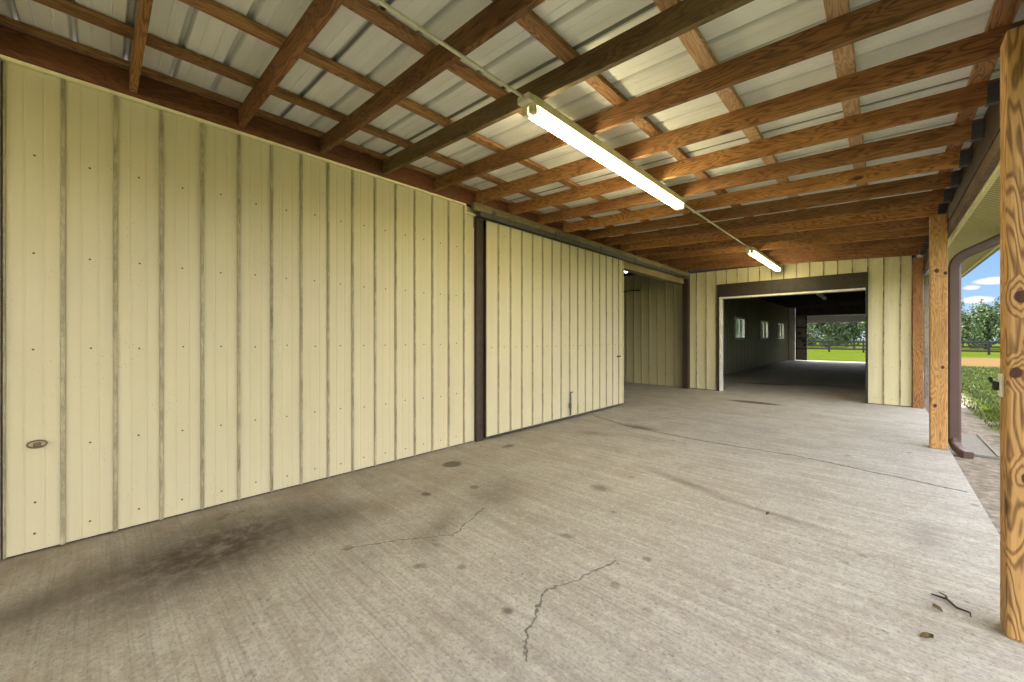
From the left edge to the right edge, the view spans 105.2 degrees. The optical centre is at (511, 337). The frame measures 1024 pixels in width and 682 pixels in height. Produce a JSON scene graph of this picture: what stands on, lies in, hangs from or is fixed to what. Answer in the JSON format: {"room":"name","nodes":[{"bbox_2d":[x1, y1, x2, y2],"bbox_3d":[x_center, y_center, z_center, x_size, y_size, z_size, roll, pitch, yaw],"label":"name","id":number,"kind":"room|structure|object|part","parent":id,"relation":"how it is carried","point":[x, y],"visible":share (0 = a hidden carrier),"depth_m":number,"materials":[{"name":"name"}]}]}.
{"room":"farm building","nodes":[
{"label":"farm building","id":0,"kind":"room"},
{"bbox_2d":[2,60,473,559],"bbox_3d":[-3.350,-0.184,1.950,0.176,2.950,8.215,0,0,44],"label":"wall","id":1,"kind":"structure","parent":0,"point":[196,315],"depth_m":2.91,"materials":[{"name":"beige metal"}]},
{"bbox_2d":[0,58,1,561],"bbox_3d":[-2.984,-0.159,2.206,0.055,2.900,0.130,0,0,44],"label":"trim","id":2,"kind":"structure","parent":1,"relation":"attached to","point":[0,58],"depth_m":2.25,"materials":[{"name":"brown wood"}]},
{"bbox_2d":[26,440,47,448],"bbox_3d":[-2.850,0.636,2.352,0.024,0.051,0.085,0,0,44],"label":"door handle","id":3,"kind":"object","parent":1,"relation":"attached to","point":[36,444],"visible":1,"depth_m":2.35,"materials":[{"name":"metal"}]},
{"bbox_3d":[-2.852,0.641,2.354,0.018,0.024,0.032,0,0,44],"label":"mounting plate","id":4,"kind":"part","parent":3,"relation":"part of","materials":[{"name":"metal"}]},
{"bbox_2d":[0,54,475,215],"bbox_3d":[-1.746,-1.567,3.512,0.032,0.115,3.730,0,0,44],"label":"trim","id":5,"kind":"structure","parent":1,"relation":"attached to","point":[7,59],"depth_m":2.89,"materials":[{"name":"beige metal"}]},
{"bbox_2d":[474,216,482,441],"bbox_3d":[-0.413,-0.109,4.905,0.045,2.800,0.115,0,0,44],"label":"trim","id":6,"kind":"structure","parent":1,"relation":"attached to","point":[478,221],"depth_m":4.88,"materials":[{"name":"brown metal"}]},
{"bbox_2d":[473,211,684,284],"bbox_3d":[1.943,-1.489,7.536,0.160,0.240,7.206,0,0,44],"label":"trim","id":7,"kind":"structure","parent":1,"relation":"attached to","point":[630,267],"depth_m":8.31,"materials":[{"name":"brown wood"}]},
{"bbox_2d":[0,360,1023,681],"bbox_3d":[4.457,1.366,11.557,10.550,0.150,32.900,0,0,44],"label":"floor","id":8,"kind":"structure","parent":0,"point":[633,540],"depth_m":2.19,"materials":[{"name":"concrete"}]},
{"bbox_2d":[912,257,923,408],"bbox_3d":[7.489,-0.089,7.231,0.140,2.760,0.140,0,0,44],"label":"timber post","id":9,"kind":"object","parent":8,"relation":"on","point":[917,263],"visible":1,"depth_m":7.17,"materials":[{"name":"brown wood"}]},
{"bbox_2d":[919,632,933,638],"bbox_3d":[1.777,1.276,1.680,0.039,0.018,0.036,0,0,-25],"label":"dead leaf","id":10,"kind":"object","parent":8,"relation":"on","point":[923,634],"visible":1,"depth_m":1.68,"materials":[{"name":"brown plant"}]},
{"bbox_2d":[932,603,942,611],"bbox_3d":[2.014,1.276,1.855,0.031,0.018,0.029,0,0,41],"label":"dead leaf","id":11,"kind":"object","parent":8,"relation":"on","point":[933,604],"visible":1,"depth_m":1.86,"materials":[{"name":"brown plant"}]},
{"bbox_2d":[929,214,947,449],"bbox_3d":[4.996,-0.069,4.592,0.140,2.720,0.140,0,0,44],"label":"timber post","id":12,"kind":"object","parent":8,"relation":"on","point":[938,225],"visible":0.99,"depth_m":4.54,"materials":[{"name":"brown wood"}]},
{"bbox_2d":[620,203,945,250],"bbox_3d":[3.580,-1.617,6.046,4.186,0.344,0.104,0,0,44],"label":"rafter","id":13,"kind":"object","parent":12,"relation":"on","point":[940,208],"visible":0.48,"depth_m":5.53,"materials":[{"name":"orange wood"}]},
{"bbox_2d":[924,132,999,274],"bbox_3d":[3.189,-1.262,2.557,0.039,0.105,15.900,0,0,44],"label":"beam","id":14,"kind":"structure","parent":12,"relation":"attached to","point":[992,158],"depth_m":3.15,"materials":[{"name":"brown wood"}]},
{"bbox_2d":[923,104,999,265],"bbox_3d":[3.185,-1.464,2.561,0.040,0.290,15.900,0,0,44],"label":"board","id":15,"kind":"object","parent":14,"relation":"on","point":[979,149],"visible":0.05,"depth_m":3.07,"materials":[{"name":"brown wood"}]},
{"bbox_2d":[129,0,152,92],"bbox_3d":[-1.028,-1.617,1.192,4.186,0.344,0.104,0,0,44],"label":"rafter","id":16,"kind":"object","parent":15,"relation":"on","point":[144,7],"visible":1,"depth_m":2.17,"materials":[{"name":"orange wood"}]},
{"bbox_2d":[0,25,686,271],"bbox_3d":[-0.429,-1.707,4.894,0.038,0.162,14.306,0,0,44],"label":"board","id":17,"kind":"object","parent":16,"relation":"attached to","point":[14,44],"visible":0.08,"depth_m":2.89,"materials":[{"name":"brown wood"}]},
{"bbox_2d":[179,0,666,229],"bbox_3d":[0.356,-1.758,4.150,0.089,0.040,14.250,0,0,44],"label":"purlin","id":18,"kind":"object","parent":16,"relation":"on","point":[212,8],"visible":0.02,"depth_m":2.54,"materials":[{"name":"brown wood"}]},
{"bbox_2d":[342,0,707,223],"bbox_3d":[0.806,-1.728,3.723,0.089,0.040,14.250,0,0,44],"label":"purlin","id":19,"kind":"object","parent":16,"relation":"on","point":[365,9],"visible":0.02,"depth_m":2.25,"materials":[{"name":"brown wood"}]},
{"bbox_2d":[491,0,752,217],"bbox_3d":[1.241,-1.700,3.310,0.089,0.040,14.250,0,0,44],"label":"purlin","id":20,"kind":"object","parent":16,"relation":"on","point":[531,22],"visible":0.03,"depth_m":2.53,"materials":[{"name":"brown wood"}]},
{"bbox_2d":[823,0,869,200],"bbox_3d":[2.119,-1.642,2.477,0.089,0.040,14.250,0,0,44],"label":"purlin","id":21,"kind":"object","parent":16,"relation":"on","point":[844,57],"visible":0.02,"depth_m":2.32,"materials":[{"name":"brown wood"}]},
{"bbox_2d":[238,0,344,127],"bbox_3d":[-0.609,-1.617,1.633,4.186,0.344,0.104,0,0,44],"label":"rafter","id":22,"kind":"object","parent":15,"relation":"on","point":[317,15],"visible":1,"depth_m":2.26,"materials":[{"name":"red wood"}]},
{"bbox_2d":[33,0,631,234],"bbox_3d":[-0.079,-1.787,4.563,0.089,0.040,14.250,0,0,44],"label":"purlin","id":23,"kind":"object","parent":22,"relation":"on","point":[68,7],"visible":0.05,"depth_m":2.59,"materials":[{"name":"brown wood"}]},
{"bbox_2d":[374,0,523,98],"bbox_3d":[-0.705,-1.531,1.676,0.021,0.021,2.260,0,0,44],"label":"conduit","id":24,"kind":"object","parent":22,"relation":"attached to","point":[381,2],"visible":1,"depth_m":2.04,"materials":[{"name":"metal"}]},
{"bbox_2d":[320,0,544,153],"bbox_3d":[-0.190,-1.617,2.075,4.186,0.344,0.104,0,0,44],"label":"rafter","id":25,"kind":"object","parent":15,"relation":"on","point":[498,15],"visible":1,"depth_m":2.31,"materials":[{"name":"brown wood"}]},
{"bbox_2d":[0,14,606,237],"bbox_3d":[-0.409,-1.808,4.877,0.089,0.040,14.250,0,0,44],"label":"purlin","id":26,"kind":"object","parent":25,"relation":"on","point":[5,21],"visible":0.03,"depth_m":2.79,"materials":[{"name":"brown wood"}]},
{"bbox_2d":[383,0,753,174],"bbox_3d":[0.229,-1.617,2.516,4.186,0.344,0.104,0,0,44],"label":"rafter","id":27,"kind":"object","parent":15,"relation":"on","point":[684,16],"visible":1,"depth_m":2.30,"materials":[{"name":"brown wood"}]},
{"bbox_2d":[433,0,972,190],"bbox_3d":[0.648,-1.617,2.957,4.186,0.344,0.104,0,0,44],"label":"rafter","id":28,"kind":"object","parent":15,"relation":"on","point":[881,16],"visible":1,"depth_m":2.29,"materials":[{"name":"brown wood"}]},
{"bbox_2d":[474,20,1023,202],"bbox_3d":[1.067,-1.617,3.399,4.186,0.344,0.104,0,0,44],"label":"rafter","id":29,"kind":"object","parent":15,"relation":"on","point":[985,46],"visible":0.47,"depth_m":2.58,"materials":[{"name":"brown wood"}]},
{"bbox_2d":[517,92,685,210],"bbox_3d":[0.989,-1.494,3.457,0.108,0.106,2.665,0,0,44],"label":"fluorescent light","id":30,"kind":"object","parent":29,"relation":"attached to","point":[534,108],"visible":1,"depth_m":3.02,"materials":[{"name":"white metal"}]},
{"bbox_2d":[509,78,999,214],"bbox_3d":[1.486,-1.617,3.840,4.186,0.344,0.104,0,0,44],"label":"rafter","id":31,"kind":"object","parent":15,"relation":"on","point":[987,93],"visible":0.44,"depth_m":3.04,"materials":[{"name":"orange wood"}]},
{"bbox_2d":[538,118,984,223],"bbox_3d":[1.905,-1.617,4.281,4.186,0.344,0.104,0,0,44],"label":"rafter","id":32,"kind":"object","parent":15,"relation":"on","point":[973,130],"visible":0.89,"depth_m":3.54,"materials":[{"name":"brown wood"}]},
{"bbox_2d":[563,147,970,232],"bbox_3d":[2.324,-1.617,4.722,4.186,0.344,0.104,0,0,44],"label":"rafter","id":33,"kind":"object","parent":15,"relation":"on","point":[960,158],"visible":0.9,"depth_m":4.06,"materials":[{"name":"orange wood"}]},
{"bbox_2d":[584,170,960,239],"bbox_3d":[2.743,-1.617,5.164,4.186,0.344,0.104,0,0,44],"label":"rafter","id":34,"kind":"object","parent":15,"relation":"on","point":[951,179],"visible":0.89,"depth_m":4.57,"materials":[{"name":"brown wood"}]},
{"bbox_2d":[653,0,805,209],"bbox_3d":[1.676,-1.671,2.897,0.089,0.040,14.250,0,0,44],"label":"purlin","id":35,"kind":"object","parent":34,"relation":"on","point":[693,40],"visible":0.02,"depth_m":2.36,"materials":[{"name":"brown wood"}]},
{"bbox_2d":[932,0,1021,190],"bbox_3d":[2.554,-1.614,2.064,0.089,0.040,14.250,0,0,44],"label":"purlin","id":36,"kind":"object","parent":34,"relation":"on","point":[1003,12],"visible":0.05,"depth_m":2.29,"materials":[{"name":"brown wood"}]},
{"bbox_2d":[603,188,952,245],"bbox_3d":[3.162,-1.617,5.605,4.186,0.344,0.104,0,0,44],"label":"rafter","id":37,"kind":"object","parent":15,"relation":"on","point":[942,195],"visible":0.9,"depth_m":5.04,"materials":[{"name":"orange wood"}]},
{"bbox_2d":[685,205,749,247],"bbox_3d":[2.969,-1.531,5.545,0.021,0.021,3.090,0,0,44],"label":"conduit","id":38,"kind":"object","parent":37,"relation":"attached to","point":[688,207],"visible":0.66,"depth_m":5.31,"materials":[{"name":"metal"}]},
{"bbox_2d":[634,217,929,255],"bbox_3d":[3.999,-1.617,6.487,4.186,0.344,0.104,0,0,44],"label":"rafter","id":39,"kind":"object","parent":15,"relation":"on","point":[923,221],"visible":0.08,"depth_m":6.05,"materials":[{"name":"brown wood"}]},
{"bbox_2d":[648,227,928,259],"bbox_3d":[4.418,-1.617,6.929,4.186,0.344,0.104,0,0,44],"label":"rafter","id":40,"kind":"object","parent":15,"relation":"on","point":[922,231],"visible":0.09,"depth_m":6.48,"materials":[{"name":"orange wood"}]},
{"bbox_2d":[659,235,928,263],"bbox_3d":[4.838,-1.617,7.370,4.186,0.344,0.104,0,0,44],"label":"rafter","id":41,"kind":"object","parent":15,"relation":"on","point":[916,239],"visible":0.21,"depth_m":6.90,"materials":[{"name":"brown wood"}]},
{"bbox_2d":[746,246,780,271],"bbox_3d":[4.907,-1.494,7.583,0.108,0.106,2.545,0,0,44],"label":"fluorescent light","id":42,"kind":"object","parent":41,"relation":"attached to","point":[752,251],"visible":1,"depth_m":7.30,"materials":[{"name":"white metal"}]},
{"bbox_2d":[670,243,928,267],"bbox_3d":[5.256,-1.617,7.811,4.186,0.344,0.104,0,0,44],"label":"rafter","id":43,"kind":"object","parent":15,"relation":"on","point":[917,246],"visible":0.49,"depth_m":7.34,"materials":[{"name":"red wood"}]},
{"bbox_2d":[680,249,925,270],"bbox_3d":[5.675,-1.617,8.253,4.186,0.344,0.104,0,0,44],"label":"rafter","id":44,"kind":"object","parent":15,"relation":"on","point":[920,251],"visible":0.52,"depth_m":7.80,"materials":[{"name":"orange wood"}]},
{"bbox_2d":[926,162,999,274],"bbox_3d":[3.215,-1.187,2.533,0.025,0.045,15.900,0,0,44],"label":"trim","id":45,"kind":"structure","parent":14,"relation":"attached to","point":[996,172],"depth_m":3.37,"materials":[{"name":"beige metal"}]},
{"bbox_2d":[931,591,971,616],"bbox_3d":[2.126,1.280,1.892,0.061,0.016,0.181,0,0,1],"label":"twig","id":46,"kind":"object","parent":8,"relation":"on","point":[942,597],"visible":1,"depth_m":1.90,"materials":[{"name":"wood"}]},
{"bbox_2d":[988,25,1023,642],"bbox_3d":[2.207,-0.017,1.696,0.177,2.615,0.140,0,0,44],"label":"timber post","id":47,"kind":"object","parent":8,"relation":"on","point":[1010,384],"visible":1,"depth_m":1.67,"materials":[{"name":"brown wood"}]},
{"bbox_3d":[2.174,0.211,1.742,0.008,0.100,0.080,0,0,44],"label":"strike plate","id":48,"kind":"part","parent":47,"relation":"part of","materials":[{"name":"white paint"}]},
{"bbox_2d":[0,0,1023,239],"bbox_3d":[1.207,-1.739,3.308,5.196,0.283,14.400,0,0,44],"label":"ceiling","id":49,"kind":"structure","parent":0,"point":[513,55],"depth_m":2.50,"materials":[{"name":"white metal"}]},
{"bbox_2d":[624,272,637,275],"bbox_3d":[-0.827,-1.764,9.128,6.030,0.210,9.300,0,0,44],"label":"ceiling","id":50,"kind":"structure","parent":0,"point":[627,273],"depth_m":10.44,"materials":[{"name":"brown wood"}]},
{"bbox_2d":[624,275,682,386],"bbox_3d":[2.360,-0.259,12.310,6.070,3.100,0.022,0,0,44],"label":"wall","id":51,"kind":"structure","parent":0,"point":[653,314],"depth_m":10.86,"materials":[{"name":"beige metal"}]},
{"bbox_2d":[723,297,788,374],"bbox_3d":[10.249,-0.284,16.621,0.022,3.150,16.980,0,0,44],"label":"wall","id":52,"kind":"structure","parent":0,"point":[750,352],"depth_m":16.64,"materials":[{"name":"grey metal"}]},
{"bbox_2d":[734,316,744,338],"bbox_3d":[8.714,-0.364,15.030,0.080,0.850,1.440,0,0,44],"label":"window","id":53,"kind":"structure","parent":52,"relation":"in","point":[739,322],"depth_m":15.01,"materials":[{"name":"glass"}]},
{"bbox_3d":[8.715,-0.364,15.030,0.006,0.730,1.320,0,0,44],"label":"pane","id":54,"kind":"part","parent":53,"relation":"part of","materials":[{"name":"clear glass"}]},
{"bbox_2d":[760,320,767,338],"bbox_3d":[11.606,-0.364,18.076,0.080,0.850,1.640,0,0,44],"label":"window","id":55,"kind":"structure","parent":52,"relation":"in","point":[763,324],"depth_m":18.05,"materials":[{"name":"glass"}]},
{"bbox_3d":[11.607,-0.364,18.076,0.006,0.730,1.520,0,0,44],"label":"pane","id":56,"kind":"part","parent":55,"relation":"part of","materials":[{"name":"clear glass"}]},
{"bbox_2d":[778,323,783,338],"bbox_3d":[14.360,-0.364,20.977,0.080,0.850,1.640,0,0,44],"label":"window","id":57,"kind":"structure","parent":52,"relation":"in","point":[780,325],"depth_m":20.99,"materials":[{"name":"glass"}]},
{"bbox_2d":[789,308,794,359],"bbox_3d":[16.159,-0.209,22.599,0.295,3.000,0.110,0,0,44],"label":"trim","id":58,"kind":"structure","parent":52,"relation":"attached to","point":[791,310],"depth_m":22.58,"materials":[{"name":"white paint"}]},
{"bbox_2d":[687,255,912,307],"bbox_3d":[11.905,-1.809,15.073,4.550,0.200,17.144,0,0,44],"label":"ceiling","id":59,"kind":"structure","parent":0,"point":[853,297],"depth_m":17.51,"materials":[{"name":"brown wood"}]},
{"bbox_2d":[816,293,826,299],"bbox_3d":[12.314,-1.646,15.580,0.108,0.106,2.445,0,0,44],"label":"fluorescent light","id":60,"kind":"object","parent":59,"relation":"attached to","point":[820,295],"visible":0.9,"depth_m":15.42,"materials":[{"name":"grey metal"}]},
{"bbox_2d":[796,304,864,315],"bbox_3d":[17.743,-1.544,21.061,4.070,0.610,0.100,0,0,44],"label":"trim","id":61,"kind":"structure","parent":59,"relation":"attached to","point":[839,309],"depth_m":21.33,"materials":[{"name":"brown wood"}]},
{"bbox_2d":[796,316,806,359],"bbox_3d":[16.391,0.021,22.200,0.520,2.500,0.110,0,0,44],"label":"door","id":62,"kind":"structure","parent":61,"relation":"attached to","point":[801,321],"depth_m":22.20,"materials":[{"name":"brown wood"}]},
{"bbox_2d":[690,255,911,406],"bbox_3d":[6.037,-0.174,8.700,3.975,2.930,0.159,0,0,44],"label":"wall","id":63,"kind":"structure","parent":0,"point":[889,278],"depth_m":7.66,"materials":[{"name":"beige metal"}]},
{"bbox_2d":[683,279,689,388],"bbox_3d":[4.452,-0.104,10.004,0.120,2.790,0.148,0,0,44],"label":"trim","id":64,"kind":"structure","parent":63,"relation":"attached to","point":[686,286],"depth_m":9.95,"materials":[{"name":"brown metal"}]},
{"bbox_2d":[471,202,689,278],"bbox_3d":[2.026,-1.567,7.382,0.073,0.155,7.256,0,0,44],"label":"door track","id":65,"kind":"object","parent":64,"relation":"attached to","point":[484,211],"visible":0.99,"depth_m":6.03,"materials":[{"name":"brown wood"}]},
{"bbox_2d":[483,220,623,437],"bbox_3d":[0.893,-0.108,6.201,0.095,2.732,3.554,0,0,44],"label":"sliding door","id":66,"kind":"structure","parent":65,"relation":"hanging from","point":[553,311],"depth_m":5.80,"materials":[{"name":"metal"}]},
{"bbox_3d":[2.117,-0.114,7.480,0.025,2.720,0.014,0,0,44],"label":"edge trim","id":67,"kind":"part","parent":66,"relation":"part of","materials":[{"name":"beige metal"}]},
{"bbox_2d":[717,297,718,390],"bbox_3d":[5.080,0.153,9.598,0.050,2.275,0.195,0,0,44],"label":"trim","id":68,"kind":"structure","parent":63,"relation":"attached to","point":[717,297],"depth_m":9.53,"materials":[{"name":"white metal"}]},
{"bbox_2d":[717,272,867,296],"bbox_3d":[6.029,-1.139,8.656,2.725,0.310,0.155,0,0,44],"label":"trim","id":69,"kind":"structure","parent":63,"relation":"attached to","point":[860,279],"depth_m":8.45,"materials":[{"name":"paint"}]},
{"bbox_2d":[719,288,865,390],"bbox_3d":[6.057,0.153,8.674,2.640,2.275,0.210,0,0,44],"label":"trim","id":70,"kind":"structure","parent":63,"relation":"attached to","point":[853,289],"depth_m":9.43,"materials":[{"name":"white paint"}]},
{"bbox_2d":[865,288,867,403],"bbox_3d":[7.025,0.153,7.755,0.040,2.275,0.210,0,0,44],"label":"trim","id":71,"kind":"structure","parent":63,"relation":"attached to","point":[866,290],"depth_m":7.68,"materials":[{"name":"paint"}]},
{"bbox_2d":[795,342,999,534],"bbox_3d":[27.542,1.341,29.007,320.000,0.001,320.000,0,0,44],"label":"ground","id":72,"kind":"structure","parent":0,"point":[982,474],"depth_m":5.79,"materials":[{"name":"green plant"}]},
{"bbox_2d":[795,308,819,342],"bbox_3d":[36.271,-2.127,52.125,7.131,7.178,6.152,0,0,14],"label":"tree","id":73,"kind":"object","parent":72,"relation":"on","point":[812,324],"visible":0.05,"depth_m":49.88,"materials":[{"name":"green plant"}]},
{"bbox_2d":[795,324,825,340],"bbox_3d":[47.567,-1.750,62.511,5.870,6.396,4.269,0,0,44],"label":"tree","id":74,"kind":"object","parent":72,"relation":"on","point":[818,337],"visible":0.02,"depth_m":60.70,"materials":[{"name":"green plant"}]},
{"bbox_2d":[807,315,841,346],"bbox_3d":[43.953,-1.595,54.587,6.947,6.077,4.968,0,0,9],"label":"tree","id":75,"kind":"object","parent":72,"relation":"on","point":[821,325],"visible":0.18,"depth_m":54.34,"materials":[{"name":"green plant"}]},
{"bbox_2d":[818,314,864,347],"bbox_3d":[41.604,-2.538,47.209,6.628,8.023,7.157,0,0,-44],"label":"tree","id":76,"kind":"object","parent":72,"relation":"on","point":[848,331],"visible":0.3,"depth_m":47.46,"materials":[{"name":"green plant"}]},
{"bbox_2d":[795,340,999,354],"bbox_3d":[50.633,0.781,18.093,80.660,1.120,0.150,0,0,44],"label":"fence","id":77,"kind":"object","parent":72,"relation":"on","point":[988,346],"visible":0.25,"depth_m":35.74,"materials":[{"name":"black paint"}]},
{"bbox_3d":[50.592,0.371,18.050,80.520,0.140,0.030,0,0,44],"label":"rail","id":78,"kind":"part","parent":77,"relation":"part of","materials":[{"name":"black paint"}]},
{"bbox_3d":[50.592,0.721,18.050,80.520,0.140,0.030,0,0,44],"label":"rail","id":79,"kind":"part","parent":77,"relation":"part of","materials":[{"name":"black paint"}]},
{"bbox_3d":[50.592,1.051,18.050,80.520,0.140,0.030,0,0,44],"label":"rail","id":80,"kind":"part","parent":77,"relation":"part of","materials":[{"name":"black paint"}]},
{"bbox_2d":[924,275,928,410],"bbox_3d":[7.654,0.096,7.212,0.100,2.490,0.100,0,0,44],"label":"post","id":81,"kind":"object","parent":72,"relation":"on","point":[926,277],"visible":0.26,"depth_m":7.19,"materials":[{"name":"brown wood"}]},
{"bbox_2d":[961,297,986,348],"bbox_3d":[47.338,-1.694,42.817,4.350,6.281,6.082,0,0,-33],"label":"tree","id":82,"kind":"object","parent":72,"relation":"on","point":[964,323],"visible":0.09,"depth_m":40.72,"materials":[{"name":"green plant"}]},
{"bbox_2d":[961,433,999,459],"bbox_3d":[5.727,1.320,4.870,0.270,0.042,1.350,0,0,44],"label":"block","id":83,"kind":"object","parent":72,"relation":"on","point":[976,444],"visible":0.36,"depth_m":4.72,"materials":[{"name":"grey concrete"}]},
{"bbox_2d":[961,365,999,433],"bbox_3d":[11.011,1.298,5.415,6.341,0.085,32.037,0,0,44],"label":"grass","id":84,"kind":"structure","parent":72,"relation":"on","point":[975,372],"depth_m":9.79,"materials":[{"name":"green plant"}]},
{"bbox_2d":[961,299,999,348],"bbox_3d":[55.210,-1.560,45.297,6.456,6.000,6.971,0,0,-39],"label":"tree","id":85,"kind":"object","parent":72,"relation":"on","point":[992,325],"visible":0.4,"depth_m":45.09,"materials":[{"name":"green plant"}]},
{"bbox_2d":[990,296,999,343],"bbox_3d":[62.319,-2.228,48.484,6.818,7.387,6.138,0,0,44],"label":"tree","id":86,"kind":"object","parent":72,"relation":"on","point":[995,302],"visible":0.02,"depth_m":49.46,"materials":[{"name":"green plant"}]},
{"bbox_2d":[948,175,999,273],"bbox_3d":[3.389,-1.185,2.392,0.440,0.022,15.936,0,0,44],"label":"ceiling","id":87,"kind":"structure","parent":0,"point":[983,223],"depth_m":4.17,"materials":[{"name":"plastic"}]},
{"bbox_2d":[961,244,999,275],"bbox_3d":[3.545,-1.289,2.219,0.025,0.280,15.900,0,0,44],"label":"trim","id":88,"kind":"structure","parent":87,"relation":"attached to","point":[997,246],"depth_m":5.73,"materials":[{"name":"beige metal"}]},
{"bbox_2d":[961,246,999,276],"bbox_3d":[3.600,-1.269,2.166,0.125,0.100,15.900,0,0,44],"label":"gutter","id":89,"kind":"object","parent":88,"relation":"attached to","point":[998,248],"visible":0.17,"depth_m":6.22,"materials":[{"name":"brown paint"}]},
{"bbox_2d":[948,233,999,458],"bbox_3d":[5.250,0.062,4.296,0.620,2.570,0.241,0,0,44],"label":"downspout","id":90,"kind":"object","parent":89,"relation":"attached to","point":[954,267],"visible":0.76,"depth_m":4.49,"materials":[{"name":"brown paint"}]},
{"bbox_3d":[17.762,-0.284,21.263,4.520,3.150,0.100,0,0,44],"label":"wall","id":91,"kind":"structure","parent":0,"visible":0},
{"bbox_2d":[795,314,864,322],"bbox_3d":[17.658,-1.034,21.248,3.850,0.390,0.045,0,0,44],"label":"trim","id":92,"kind":"structure","parent":91,"relation":"attached to","point":[860,317],"depth_m":21.30,"materials":[{"name":"white paint"}]}
]}

